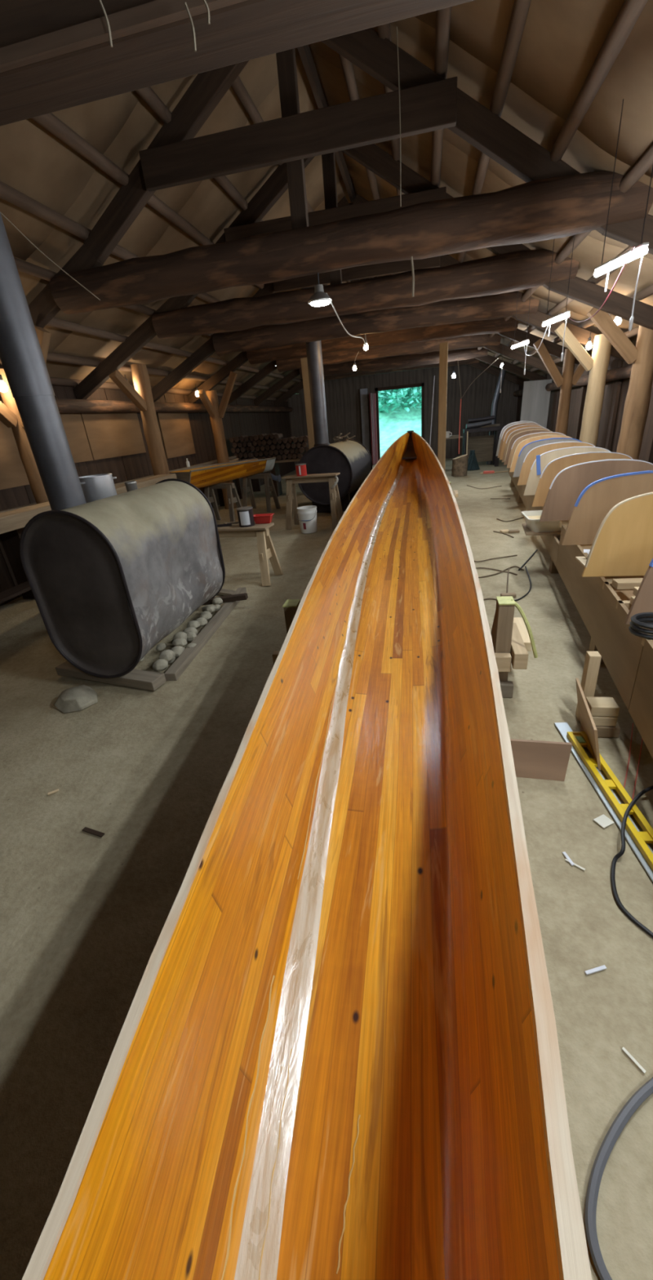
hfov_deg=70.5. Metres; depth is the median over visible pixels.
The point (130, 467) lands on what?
wall
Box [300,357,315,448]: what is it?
log post
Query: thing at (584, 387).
stud
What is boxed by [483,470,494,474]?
peg
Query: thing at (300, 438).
log
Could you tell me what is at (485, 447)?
stand
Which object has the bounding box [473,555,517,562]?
cable
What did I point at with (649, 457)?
stud
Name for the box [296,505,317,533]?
bucket
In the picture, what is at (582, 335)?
rafter
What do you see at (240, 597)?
board
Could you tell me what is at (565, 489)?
mold
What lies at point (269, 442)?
log
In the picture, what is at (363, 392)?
board
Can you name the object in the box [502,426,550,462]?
trim
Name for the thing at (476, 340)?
tie beam
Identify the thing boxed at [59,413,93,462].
wall panel
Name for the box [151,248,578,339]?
tie beam
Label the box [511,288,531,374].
light
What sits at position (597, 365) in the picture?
log post
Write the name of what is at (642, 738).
string
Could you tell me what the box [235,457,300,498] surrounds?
rack
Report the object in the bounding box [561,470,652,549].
mold
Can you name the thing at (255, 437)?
log
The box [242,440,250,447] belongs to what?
log
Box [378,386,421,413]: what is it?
shrub
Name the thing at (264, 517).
tray
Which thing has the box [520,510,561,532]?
plastic tray
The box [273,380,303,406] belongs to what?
rafter
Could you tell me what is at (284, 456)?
log
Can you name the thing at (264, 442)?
log
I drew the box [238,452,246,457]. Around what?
log
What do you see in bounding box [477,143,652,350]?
purlin
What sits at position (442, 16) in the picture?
purlin
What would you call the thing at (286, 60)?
post
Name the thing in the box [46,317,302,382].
purlin
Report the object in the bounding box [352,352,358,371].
light bulb
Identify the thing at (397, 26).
string
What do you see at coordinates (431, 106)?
beam
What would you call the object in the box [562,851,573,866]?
chip
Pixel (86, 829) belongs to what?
chip
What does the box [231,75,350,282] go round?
purlin
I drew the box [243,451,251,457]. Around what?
log
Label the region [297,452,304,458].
log
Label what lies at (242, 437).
log
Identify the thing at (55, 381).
purlin
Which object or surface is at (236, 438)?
log
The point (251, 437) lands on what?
log
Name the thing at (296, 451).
log
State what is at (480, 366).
rafter
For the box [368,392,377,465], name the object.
door
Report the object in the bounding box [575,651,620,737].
block stack
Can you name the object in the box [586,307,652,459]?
log post
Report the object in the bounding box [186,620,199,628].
stone
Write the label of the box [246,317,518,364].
tie beam
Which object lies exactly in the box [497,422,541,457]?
trim
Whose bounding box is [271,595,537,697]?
stand
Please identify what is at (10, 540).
workbench
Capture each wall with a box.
[0,385,295,606]
[288,364,519,470]
[515,355,652,463]
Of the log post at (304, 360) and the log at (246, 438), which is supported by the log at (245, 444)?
the log at (246, 438)
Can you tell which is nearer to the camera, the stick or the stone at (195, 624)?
the stone at (195, 624)
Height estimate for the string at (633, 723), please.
0.005 m
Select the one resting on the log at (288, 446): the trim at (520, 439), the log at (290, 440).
the log at (290, 440)
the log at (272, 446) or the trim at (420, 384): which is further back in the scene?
the trim at (420, 384)
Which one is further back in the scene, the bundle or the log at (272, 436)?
the log at (272, 436)
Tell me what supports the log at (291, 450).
on the log at (289, 455)
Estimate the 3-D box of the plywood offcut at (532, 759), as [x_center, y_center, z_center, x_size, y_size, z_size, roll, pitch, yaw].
[0.936,0.560,2.175,0.389,0.170,0.070,1,26,14]
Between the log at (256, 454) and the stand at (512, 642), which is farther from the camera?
the log at (256, 454)
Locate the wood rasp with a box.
[217,523,231,527]
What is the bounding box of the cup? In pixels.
[445,431,451,437]
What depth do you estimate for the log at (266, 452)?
11.05 m
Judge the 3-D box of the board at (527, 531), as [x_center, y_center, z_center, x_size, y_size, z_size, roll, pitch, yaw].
[2.263,-1.089,4.516,0.618,0.018,0.440,3,27,17]
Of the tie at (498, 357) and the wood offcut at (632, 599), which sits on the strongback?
the wood offcut at (632, 599)
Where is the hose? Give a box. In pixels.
[585,1076,652,1279]
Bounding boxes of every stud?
[574,385,586,439]
[605,379,622,451]
[644,423,652,463]
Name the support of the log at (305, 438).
on the log at (304, 444)
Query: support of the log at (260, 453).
on the log
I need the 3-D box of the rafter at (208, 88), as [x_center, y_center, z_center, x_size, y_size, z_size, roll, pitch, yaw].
[-2.082,-3.568,4.062,3.766,2.252,0.100,0,26,12]
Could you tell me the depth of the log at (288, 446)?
10.82 m
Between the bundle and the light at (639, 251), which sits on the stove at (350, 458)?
the bundle
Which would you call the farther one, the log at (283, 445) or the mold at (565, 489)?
the log at (283, 445)
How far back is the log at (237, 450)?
11.13 m
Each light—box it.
[499,336,504,392]
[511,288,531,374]
[523,235,574,361]
[561,98,652,331]
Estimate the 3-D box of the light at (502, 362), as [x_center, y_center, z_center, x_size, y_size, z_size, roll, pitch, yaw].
[3.346,-5.315,8.815,0.032,1.080,0.603,3,27,17]
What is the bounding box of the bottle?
[186,457,190,466]
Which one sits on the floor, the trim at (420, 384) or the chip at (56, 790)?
the chip at (56, 790)
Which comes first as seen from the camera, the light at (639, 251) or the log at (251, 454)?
the light at (639, 251)
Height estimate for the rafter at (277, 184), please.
2.252 m
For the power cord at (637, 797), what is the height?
0.061 m
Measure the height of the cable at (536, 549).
0.014 m
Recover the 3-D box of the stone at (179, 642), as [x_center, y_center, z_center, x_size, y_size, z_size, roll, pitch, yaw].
[-1.179,0.024,3.713,0.122,0.069,0.113,0,26,12]
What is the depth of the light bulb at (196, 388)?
8.94 m
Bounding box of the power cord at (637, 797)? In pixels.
[610,785,652,937]
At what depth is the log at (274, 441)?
10.88 m
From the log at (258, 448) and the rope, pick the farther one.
the rope
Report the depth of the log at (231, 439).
11.08 m
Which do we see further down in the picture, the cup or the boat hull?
the boat hull
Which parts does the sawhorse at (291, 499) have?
leg, leg, rail, leg, leg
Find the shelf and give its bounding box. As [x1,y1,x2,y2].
[0,581,31,604]
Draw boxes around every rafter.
[0,60,248,368]
[73,156,314,399]
[151,195,349,402]
[187,284,327,403]
[227,276,374,404]
[253,368,299,405]
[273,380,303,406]
[320,27,652,254]
[342,143,652,329]
[352,193,632,364]
[377,274,562,375]
[467,362,527,386]
[475,354,546,380]
[497,328,579,365]
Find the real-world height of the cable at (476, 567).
0.014 m
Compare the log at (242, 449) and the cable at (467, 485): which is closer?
the cable at (467, 485)
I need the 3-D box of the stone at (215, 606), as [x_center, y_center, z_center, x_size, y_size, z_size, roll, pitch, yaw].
[-1.124,-0.295,4.409,0.139,0.073,0.126,12,30,32]
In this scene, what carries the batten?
on the floor
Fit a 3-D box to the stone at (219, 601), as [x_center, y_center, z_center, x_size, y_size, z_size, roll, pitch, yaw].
[-1.074,-0.380,4.550,0.105,0.077,0.101,-25,32,-35]
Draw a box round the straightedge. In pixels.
[554,722,652,882]
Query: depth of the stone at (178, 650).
3.62 m
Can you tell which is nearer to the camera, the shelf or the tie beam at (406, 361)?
the shelf
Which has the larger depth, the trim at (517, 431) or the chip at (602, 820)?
the trim at (517, 431)
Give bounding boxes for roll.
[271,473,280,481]
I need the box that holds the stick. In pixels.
[466,431,468,453]
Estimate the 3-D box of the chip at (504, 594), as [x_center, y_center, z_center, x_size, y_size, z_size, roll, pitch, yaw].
[1.656,-0.407,4.210,0.130,0.035,0.050,-2,26,7]
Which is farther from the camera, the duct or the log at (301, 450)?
the duct
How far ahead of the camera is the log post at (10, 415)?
4.86 m
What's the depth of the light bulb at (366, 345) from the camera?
7.56 m
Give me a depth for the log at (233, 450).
11.16 m
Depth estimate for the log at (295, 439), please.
10.72 m
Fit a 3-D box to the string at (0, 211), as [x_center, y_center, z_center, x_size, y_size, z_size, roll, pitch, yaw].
[-2.057,-2.853,3.500,0.057,0.262,1.110,-3,25,6]
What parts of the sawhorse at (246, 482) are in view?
leg, leg, rail, leg, leg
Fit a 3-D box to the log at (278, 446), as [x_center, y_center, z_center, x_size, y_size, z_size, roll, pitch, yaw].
[-1.103,-4.654,11.096,0.122,0.123,0.400,0,26,11]
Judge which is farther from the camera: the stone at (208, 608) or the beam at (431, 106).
the stone at (208, 608)
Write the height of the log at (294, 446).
0.108 m
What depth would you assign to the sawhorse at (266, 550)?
5.09 m
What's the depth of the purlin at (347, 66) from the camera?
4.03 m
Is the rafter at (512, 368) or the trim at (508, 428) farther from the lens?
the rafter at (512, 368)
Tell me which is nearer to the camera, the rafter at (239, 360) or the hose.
the hose
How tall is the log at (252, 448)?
0.131 m
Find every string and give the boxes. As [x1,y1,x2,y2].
[0,211,100,300]
[98,0,112,47]
[184,2,196,51]
[202,0,210,24]
[396,26,400,206]
[410,256,414,297]
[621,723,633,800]
[631,737,642,799]
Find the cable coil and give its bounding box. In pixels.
[628,612,652,639]
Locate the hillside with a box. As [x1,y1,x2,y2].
[377,388,421,457]
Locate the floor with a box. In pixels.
[0,457,652,1279]
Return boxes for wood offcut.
[611,577,643,589]
[630,595,635,604]
[632,586,639,595]
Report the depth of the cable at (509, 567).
4.59 m
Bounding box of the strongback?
[507,467,652,759]
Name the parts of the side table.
leg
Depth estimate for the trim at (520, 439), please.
7.47 m
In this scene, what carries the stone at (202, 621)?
on the board at (184, 660)
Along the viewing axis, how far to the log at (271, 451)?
11.01 m
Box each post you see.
[0,325,51,504]
[109,363,169,475]
[198,371,237,509]
[275,48,308,229]
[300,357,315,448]
[321,151,342,284]
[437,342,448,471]
[533,338,584,435]
[554,322,611,446]
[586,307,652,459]
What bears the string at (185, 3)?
hanging from the tie beam at (55, 55)
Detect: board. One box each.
[55,660,166,690]
[164,586,246,680]
[202,592,248,605]
[297,44,355,203]
[360,388,369,452]
[521,523,560,535]
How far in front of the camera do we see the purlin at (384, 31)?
3.73 m
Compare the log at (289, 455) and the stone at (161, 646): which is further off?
the log at (289, 455)
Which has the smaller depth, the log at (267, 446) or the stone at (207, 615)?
the stone at (207, 615)
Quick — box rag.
[330,475,338,488]
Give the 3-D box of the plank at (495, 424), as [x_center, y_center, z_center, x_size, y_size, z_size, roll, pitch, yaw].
[4.588,-6.041,13.033,0.543,0.060,0.160,-5,25,0]
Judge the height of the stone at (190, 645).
0.059 m
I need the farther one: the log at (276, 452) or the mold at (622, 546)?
the log at (276, 452)
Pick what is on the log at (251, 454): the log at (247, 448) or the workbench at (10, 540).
the log at (247, 448)
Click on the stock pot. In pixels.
(95, 486)
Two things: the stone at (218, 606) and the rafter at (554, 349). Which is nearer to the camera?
the stone at (218, 606)
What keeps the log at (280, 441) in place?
on the log at (278, 446)
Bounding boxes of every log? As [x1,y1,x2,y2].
[0,397,293,413]
[229,436,235,442]
[231,447,239,453]
[232,441,240,448]
[233,436,240,442]
[235,447,241,453]
[237,441,244,447]
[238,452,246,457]
[239,435,248,441]
[240,446,247,452]
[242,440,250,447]
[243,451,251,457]
[244,435,250,441]
[245,446,251,452]
[247,441,253,446]
[248,435,255,440]
[248,451,255,457]
[249,445,258,451]
[252,440,258,445]
[253,435,260,440]
[253,450,262,456]
[255,445,262,451]
[257,440,262,445]
[258,433,266,439]
[258,450,265,456]
[260,445,266,450]
[261,439,268,445]
[263,450,269,455]
[264,434,271,439]
[265,444,273,450]
[266,439,273,444]
[268,448,276,455]
[269,432,276,439]
[270,444,277,449]
[272,438,280,444]
[273,448,280,455]
[274,433,283,439]
[275,443,282,449]
[276,454,283,460]
[277,438,283,444]
[279,448,284,454]
[280,443,286,448]
[281,453,288,459]
[282,437,288,443]
[283,448,290,454]
[285,442,293,448]
[287,435,295,443]
[287,453,294,459]
[289,447,297,453]
[291,442,297,448]
[292,453,298,458]
[293,436,299,442]
[294,448,300,453]
[296,441,303,448]
[297,435,304,442]
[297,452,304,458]
[298,446,306,453]
[302,435,308,441]
[302,441,308,447]
[513,364,631,396]
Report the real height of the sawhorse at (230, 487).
0.715 m
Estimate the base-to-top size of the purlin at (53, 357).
0.102 m
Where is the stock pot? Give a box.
[79,473,117,502]
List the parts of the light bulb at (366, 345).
glass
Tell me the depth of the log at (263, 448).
10.94 m
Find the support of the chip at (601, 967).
on the floor
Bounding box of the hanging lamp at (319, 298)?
[307,272,332,306]
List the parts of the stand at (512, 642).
leg, foot rail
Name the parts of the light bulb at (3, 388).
glass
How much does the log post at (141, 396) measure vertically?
2.565 m
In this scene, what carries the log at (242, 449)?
on the log at (246, 455)
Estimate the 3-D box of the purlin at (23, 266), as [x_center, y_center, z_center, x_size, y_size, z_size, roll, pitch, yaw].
[-2.200,-4.128,5.825,0.102,0.106,22.450,0,26,12]
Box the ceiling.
[0,0,652,399]
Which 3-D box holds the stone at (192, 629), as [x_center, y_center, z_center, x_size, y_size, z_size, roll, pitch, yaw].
[-1.166,-0.060,3.953,0.124,0.090,0.131,14,32,35]
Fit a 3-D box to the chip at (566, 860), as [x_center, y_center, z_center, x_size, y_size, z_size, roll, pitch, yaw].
[0.940,0.850,1.748,0.008,0.005,0.070,-27,33,-38]
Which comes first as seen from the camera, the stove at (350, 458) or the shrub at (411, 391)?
the stove at (350, 458)
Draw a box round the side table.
[445,435,462,456]
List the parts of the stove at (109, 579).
plate, plate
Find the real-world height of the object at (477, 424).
0.177 m
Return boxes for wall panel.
[0,421,29,489]
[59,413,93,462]
[80,413,146,460]
[157,412,195,458]
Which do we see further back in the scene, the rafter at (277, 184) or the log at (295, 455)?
the log at (295, 455)
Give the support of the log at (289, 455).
on the rack
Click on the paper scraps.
(582, 560)
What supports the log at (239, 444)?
on the log at (237, 450)
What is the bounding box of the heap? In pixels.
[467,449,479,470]
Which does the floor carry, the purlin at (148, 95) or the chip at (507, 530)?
the chip at (507, 530)
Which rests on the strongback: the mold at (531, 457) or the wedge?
the mold at (531, 457)
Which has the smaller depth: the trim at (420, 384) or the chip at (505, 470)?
the chip at (505, 470)
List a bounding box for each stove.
[0,212,225,678]
[297,286,372,512]
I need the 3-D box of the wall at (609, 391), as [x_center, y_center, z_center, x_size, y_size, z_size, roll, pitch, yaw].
[4.239,-2.364,5.321,0.060,2.173,23.000,0,26,12]
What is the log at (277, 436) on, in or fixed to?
on the log at (274, 441)
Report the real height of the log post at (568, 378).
2.532 m
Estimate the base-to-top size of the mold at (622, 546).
0.554 m
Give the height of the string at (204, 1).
0.057 m
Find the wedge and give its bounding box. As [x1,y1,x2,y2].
[223,520,239,524]
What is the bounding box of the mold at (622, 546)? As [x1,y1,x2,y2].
[581,492,652,582]
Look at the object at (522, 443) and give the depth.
7.02 m
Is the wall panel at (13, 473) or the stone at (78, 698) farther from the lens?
the wall panel at (13, 473)
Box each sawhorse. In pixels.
[204,482,242,522]
[217,522,283,586]
[242,473,280,511]
[281,472,342,529]
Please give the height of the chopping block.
0.510 m
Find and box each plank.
[217,588,235,595]
[478,423,499,427]
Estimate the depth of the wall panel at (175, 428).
9.00 m
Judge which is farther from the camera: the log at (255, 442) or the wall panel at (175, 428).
the log at (255, 442)
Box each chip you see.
[48,788,58,795]
[82,826,105,837]
[480,470,507,474]
[499,528,509,533]
[500,592,515,597]
[508,529,519,533]
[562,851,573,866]
[564,858,585,871]
[584,964,606,975]
[592,814,613,828]
[621,1047,645,1073]
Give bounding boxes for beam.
[0,0,474,126]
[49,170,652,314]
[138,76,457,191]
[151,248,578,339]
[213,290,539,356]
[223,186,446,242]
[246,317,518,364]
[273,256,439,292]
[275,333,501,372]
[299,347,488,377]
[324,357,479,381]
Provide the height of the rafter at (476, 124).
2.441 m
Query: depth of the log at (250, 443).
11.00 m
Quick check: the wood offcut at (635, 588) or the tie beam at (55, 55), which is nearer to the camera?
the tie beam at (55, 55)
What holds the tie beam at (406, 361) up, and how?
attached to the rafter at (295, 373)
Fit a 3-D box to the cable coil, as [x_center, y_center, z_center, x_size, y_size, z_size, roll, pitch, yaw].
[1.392,-0.058,1.928,0.219,0.083,0.190,0,26,12]
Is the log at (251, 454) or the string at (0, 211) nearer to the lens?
the string at (0, 211)
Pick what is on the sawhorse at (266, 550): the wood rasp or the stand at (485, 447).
the wood rasp
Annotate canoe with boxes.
[22,430,591,1279]
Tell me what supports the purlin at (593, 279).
on the rafter at (373, 157)
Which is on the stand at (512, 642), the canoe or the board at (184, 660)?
the canoe
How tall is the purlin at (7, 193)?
0.102 m
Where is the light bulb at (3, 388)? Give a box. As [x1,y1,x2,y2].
[0,374,8,392]
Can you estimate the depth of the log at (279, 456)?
10.97 m
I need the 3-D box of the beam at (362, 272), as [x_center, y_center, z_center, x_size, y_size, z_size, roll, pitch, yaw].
[0.397,-5.383,6.719,2.438,0.230,0.060,0,26,12]
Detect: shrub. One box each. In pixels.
[377,389,404,409]
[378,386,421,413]
[402,386,421,406]
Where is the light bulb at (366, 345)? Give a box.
[363,338,368,350]
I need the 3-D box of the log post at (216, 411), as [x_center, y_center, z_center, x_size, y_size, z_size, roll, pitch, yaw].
[-2.062,-4.049,9.581,0.728,2.631,0.684,0,26,12]
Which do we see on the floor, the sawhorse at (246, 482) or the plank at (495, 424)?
the sawhorse at (246, 482)
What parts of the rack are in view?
leg, leg, rail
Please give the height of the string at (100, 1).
0.105 m
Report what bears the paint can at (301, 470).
on the sawhorse at (291, 499)
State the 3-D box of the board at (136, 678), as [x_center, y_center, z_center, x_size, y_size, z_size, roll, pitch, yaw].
[-1.602,0.253,3.404,0.937,0.070,0.130,5,27,22]
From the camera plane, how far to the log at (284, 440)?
10.79 m
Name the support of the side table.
on the floor
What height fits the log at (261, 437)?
0.131 m
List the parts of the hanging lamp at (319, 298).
lamp shade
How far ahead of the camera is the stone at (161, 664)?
3.38 m
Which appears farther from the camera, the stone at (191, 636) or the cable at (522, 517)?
the cable at (522, 517)
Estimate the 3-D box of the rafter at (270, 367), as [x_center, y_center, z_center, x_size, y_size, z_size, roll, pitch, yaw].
[-0.738,-6.744,10.463,3.766,2.252,0.100,0,26,12]
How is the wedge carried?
on the sawhorse at (266, 550)
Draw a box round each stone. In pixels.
[54,684,97,713]
[152,658,168,671]
[155,643,166,651]
[159,649,173,662]
[171,645,185,657]
[172,638,186,647]
[173,631,187,640]
[183,626,197,635]
[185,643,196,648]
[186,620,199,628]
[186,631,196,642]
[195,617,208,626]
[199,611,212,620]
[201,604,216,612]
[204,605,214,613]
[212,597,222,604]
[213,604,220,611]
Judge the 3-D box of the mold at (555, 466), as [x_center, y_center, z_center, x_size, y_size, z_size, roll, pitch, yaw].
[2.579,-1.562,4.560,1.002,0.554,0.068,0,26,12]
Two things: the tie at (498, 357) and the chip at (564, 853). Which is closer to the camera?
the chip at (564, 853)
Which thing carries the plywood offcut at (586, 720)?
on the floor
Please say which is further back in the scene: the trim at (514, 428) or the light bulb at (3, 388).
the trim at (514, 428)
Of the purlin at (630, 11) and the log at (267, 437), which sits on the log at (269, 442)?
the log at (267, 437)
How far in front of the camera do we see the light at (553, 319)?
4.24 m
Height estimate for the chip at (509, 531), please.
0.030 m
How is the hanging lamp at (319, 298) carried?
hanging from the tie beam at (566, 206)
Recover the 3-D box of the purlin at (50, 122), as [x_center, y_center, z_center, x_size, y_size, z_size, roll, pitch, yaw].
[-1.339,-4.599,5.411,0.112,0.102,22.450,0,26,12]
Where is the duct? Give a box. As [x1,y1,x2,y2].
[486,368,506,464]
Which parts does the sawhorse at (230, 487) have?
leg, leg, rail, leg, leg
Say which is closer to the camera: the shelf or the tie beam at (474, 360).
the shelf
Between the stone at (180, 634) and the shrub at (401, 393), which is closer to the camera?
the stone at (180, 634)
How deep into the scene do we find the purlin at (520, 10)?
2.84 m
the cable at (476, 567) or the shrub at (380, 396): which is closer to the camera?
the cable at (476, 567)
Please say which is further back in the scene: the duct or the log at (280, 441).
the duct
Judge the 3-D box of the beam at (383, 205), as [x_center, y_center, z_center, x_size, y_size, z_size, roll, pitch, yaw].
[0.046,-4.553,5.046,2.438,0.230,0.060,0,26,12]
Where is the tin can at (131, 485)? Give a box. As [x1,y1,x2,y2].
[124,480,137,492]
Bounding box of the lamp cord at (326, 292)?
[325,292,365,349]
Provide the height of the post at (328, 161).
1.450 m
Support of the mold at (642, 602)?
on the strongback
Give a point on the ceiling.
(562, 41)
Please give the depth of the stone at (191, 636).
3.84 m
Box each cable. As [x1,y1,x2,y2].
[466,484,502,488]
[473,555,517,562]
[475,567,517,575]
[478,565,524,577]
[493,530,514,537]
[496,516,524,521]
[506,567,510,592]
[514,566,531,600]
[518,549,537,570]
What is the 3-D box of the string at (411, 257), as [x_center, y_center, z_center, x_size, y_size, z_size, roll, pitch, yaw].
[0.673,-2.842,3.616,0.030,0.256,0.016,0,26,12]
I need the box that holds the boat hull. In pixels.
[168,457,275,488]
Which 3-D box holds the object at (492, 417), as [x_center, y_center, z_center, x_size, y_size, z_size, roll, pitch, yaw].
[4.368,-6.217,13.015,0.708,0.141,0.120,2,26,15]
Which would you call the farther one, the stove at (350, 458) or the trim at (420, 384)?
the trim at (420, 384)
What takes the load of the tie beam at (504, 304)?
attached to the rafter at (206, 349)
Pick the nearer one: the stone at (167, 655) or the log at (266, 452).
the stone at (167, 655)
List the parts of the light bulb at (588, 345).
glass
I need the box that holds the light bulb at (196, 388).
[195,383,199,396]
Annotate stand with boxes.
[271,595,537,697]
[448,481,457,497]
[462,426,501,466]
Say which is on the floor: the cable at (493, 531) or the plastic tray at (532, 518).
the cable at (493, 531)
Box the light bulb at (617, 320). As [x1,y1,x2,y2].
[613,316,621,325]
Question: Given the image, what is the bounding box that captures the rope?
[458,399,461,453]
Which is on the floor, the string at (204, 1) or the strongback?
the strongback
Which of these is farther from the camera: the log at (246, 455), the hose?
the log at (246, 455)
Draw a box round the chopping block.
[451,453,467,476]
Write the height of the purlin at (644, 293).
0.104 m
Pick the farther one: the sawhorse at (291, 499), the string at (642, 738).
the sawhorse at (291, 499)
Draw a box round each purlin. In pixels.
[0,181,259,326]
[13,257,215,337]
[31,112,264,288]
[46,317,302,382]
[46,351,299,393]
[49,377,288,401]
[135,86,262,222]
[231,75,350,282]
[338,53,395,275]
[376,22,404,195]
[430,6,451,187]
[456,0,531,262]
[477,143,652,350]
[484,245,632,364]
[498,284,652,369]
[514,326,639,377]
[550,0,647,162]
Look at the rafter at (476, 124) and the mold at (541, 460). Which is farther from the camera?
the mold at (541, 460)
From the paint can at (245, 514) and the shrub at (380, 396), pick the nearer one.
the paint can at (245, 514)
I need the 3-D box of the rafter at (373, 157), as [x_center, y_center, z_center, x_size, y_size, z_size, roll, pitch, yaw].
[2.080,-4.238,4.867,4.064,2.441,0.100,0,26,12]
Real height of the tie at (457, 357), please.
0.838 m
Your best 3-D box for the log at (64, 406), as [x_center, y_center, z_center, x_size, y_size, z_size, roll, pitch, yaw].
[-3.366,-3.264,6.471,0.184,0.190,22.600,0,26,12]
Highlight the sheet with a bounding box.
[520,379,551,428]
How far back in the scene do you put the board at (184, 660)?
3.82 m
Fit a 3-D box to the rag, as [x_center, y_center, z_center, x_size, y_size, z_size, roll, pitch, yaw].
[0.126,-2.493,7.290,0.105,0.210,0.119,-17,28,-23]
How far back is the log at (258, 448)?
11.01 m
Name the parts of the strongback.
panel, leg, panel, panel, leg, leg, panel, cross rail, panel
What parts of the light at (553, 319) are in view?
light wire, hanging chain, pull cord, hanging chain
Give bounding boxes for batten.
[429,375,435,445]
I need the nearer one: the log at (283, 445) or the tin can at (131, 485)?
the tin can at (131, 485)
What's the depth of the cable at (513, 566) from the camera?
4.83 m
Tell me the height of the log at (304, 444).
0.123 m
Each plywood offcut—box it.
[510,738,572,781]
[575,677,600,769]
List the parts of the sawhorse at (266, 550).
rail, leg, leg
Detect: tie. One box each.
[457,356,461,398]
[461,357,498,398]
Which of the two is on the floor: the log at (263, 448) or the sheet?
the sheet
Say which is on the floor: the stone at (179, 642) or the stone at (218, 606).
the stone at (218, 606)
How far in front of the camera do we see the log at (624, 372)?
7.31 m
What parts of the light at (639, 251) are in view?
light wire, hanging chain, pull handle, pull cord, hanging chain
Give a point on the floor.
(83, 915)
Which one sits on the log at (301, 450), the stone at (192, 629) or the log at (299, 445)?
the log at (299, 445)
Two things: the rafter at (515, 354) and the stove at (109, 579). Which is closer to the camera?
the stove at (109, 579)
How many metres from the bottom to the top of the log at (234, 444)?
0.123 m
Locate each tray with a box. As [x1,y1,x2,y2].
[253,513,274,524]
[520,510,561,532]
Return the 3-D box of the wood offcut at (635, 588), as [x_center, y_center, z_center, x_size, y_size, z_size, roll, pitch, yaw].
[1.882,-0.253,2.398,0.500,0.040,0.075,-1,26,10]
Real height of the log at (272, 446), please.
0.116 m
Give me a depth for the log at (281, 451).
10.96 m
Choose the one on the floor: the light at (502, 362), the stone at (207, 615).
the stone at (207, 615)
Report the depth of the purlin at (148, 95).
3.54 m
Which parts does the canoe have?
bow stem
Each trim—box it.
[375,382,424,460]
[495,421,536,456]
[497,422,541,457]
[499,424,543,459]
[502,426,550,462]
[503,429,551,464]
[506,431,565,467]
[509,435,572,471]
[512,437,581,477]
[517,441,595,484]
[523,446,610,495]
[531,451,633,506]
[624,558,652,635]
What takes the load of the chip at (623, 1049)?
on the floor
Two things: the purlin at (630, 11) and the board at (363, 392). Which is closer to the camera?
the purlin at (630, 11)
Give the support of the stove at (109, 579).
on the board at (136, 678)
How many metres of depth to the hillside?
23.54 m
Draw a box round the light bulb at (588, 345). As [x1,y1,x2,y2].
[585,330,591,350]
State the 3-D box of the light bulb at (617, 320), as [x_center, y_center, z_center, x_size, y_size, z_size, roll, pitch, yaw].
[3.391,-3.752,5.378,0.084,0.160,0.084,0,26,12]
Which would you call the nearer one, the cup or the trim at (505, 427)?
the trim at (505, 427)
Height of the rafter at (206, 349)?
2.252 m
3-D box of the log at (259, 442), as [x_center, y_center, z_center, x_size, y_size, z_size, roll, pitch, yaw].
[-1.551,-4.768,11.139,0.125,0.131,0.400,1,26,13]
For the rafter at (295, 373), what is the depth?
12.89 m
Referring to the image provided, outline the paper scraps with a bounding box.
[575,549,590,567]
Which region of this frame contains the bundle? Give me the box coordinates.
[333,432,355,441]
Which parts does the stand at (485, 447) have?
leg, leg, panel, leg, leg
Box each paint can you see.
[235,506,254,527]
[295,463,306,476]
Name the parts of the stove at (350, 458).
plate, cradle leg, cradle leg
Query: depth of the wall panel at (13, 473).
5.38 m
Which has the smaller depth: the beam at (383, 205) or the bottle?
the beam at (383, 205)
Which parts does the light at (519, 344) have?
hanging chain, hanging chain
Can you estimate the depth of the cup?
12.65 m
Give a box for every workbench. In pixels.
[0,450,261,599]
[0,473,177,604]
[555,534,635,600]
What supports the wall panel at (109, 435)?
attached to the wall at (130, 467)
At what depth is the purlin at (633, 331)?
6.15 m
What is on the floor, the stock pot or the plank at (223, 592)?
the plank at (223, 592)
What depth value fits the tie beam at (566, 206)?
3.59 m
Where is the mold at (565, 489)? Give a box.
[539,458,652,527]
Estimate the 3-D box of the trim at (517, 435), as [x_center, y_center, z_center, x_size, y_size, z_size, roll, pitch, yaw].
[3.541,-3.307,7.979,0.880,0.601,0.068,0,26,12]
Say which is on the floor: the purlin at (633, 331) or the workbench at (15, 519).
the workbench at (15, 519)
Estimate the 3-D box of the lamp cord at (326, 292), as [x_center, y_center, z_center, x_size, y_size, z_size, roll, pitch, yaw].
[0.397,-3.843,5.708,0.168,0.455,4.156,-1,26,10]
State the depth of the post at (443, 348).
9.10 m
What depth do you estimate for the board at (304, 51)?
4.37 m
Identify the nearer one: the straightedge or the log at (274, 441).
the straightedge
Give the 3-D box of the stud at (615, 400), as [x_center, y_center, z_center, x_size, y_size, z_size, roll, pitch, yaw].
[4.656,-3.333,7.592,0.050,1.900,0.090,0,26,12]
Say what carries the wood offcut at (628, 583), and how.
on the strongback
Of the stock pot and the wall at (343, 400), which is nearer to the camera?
the stock pot
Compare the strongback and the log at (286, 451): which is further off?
the log at (286, 451)
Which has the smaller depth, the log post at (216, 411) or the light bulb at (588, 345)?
the light bulb at (588, 345)

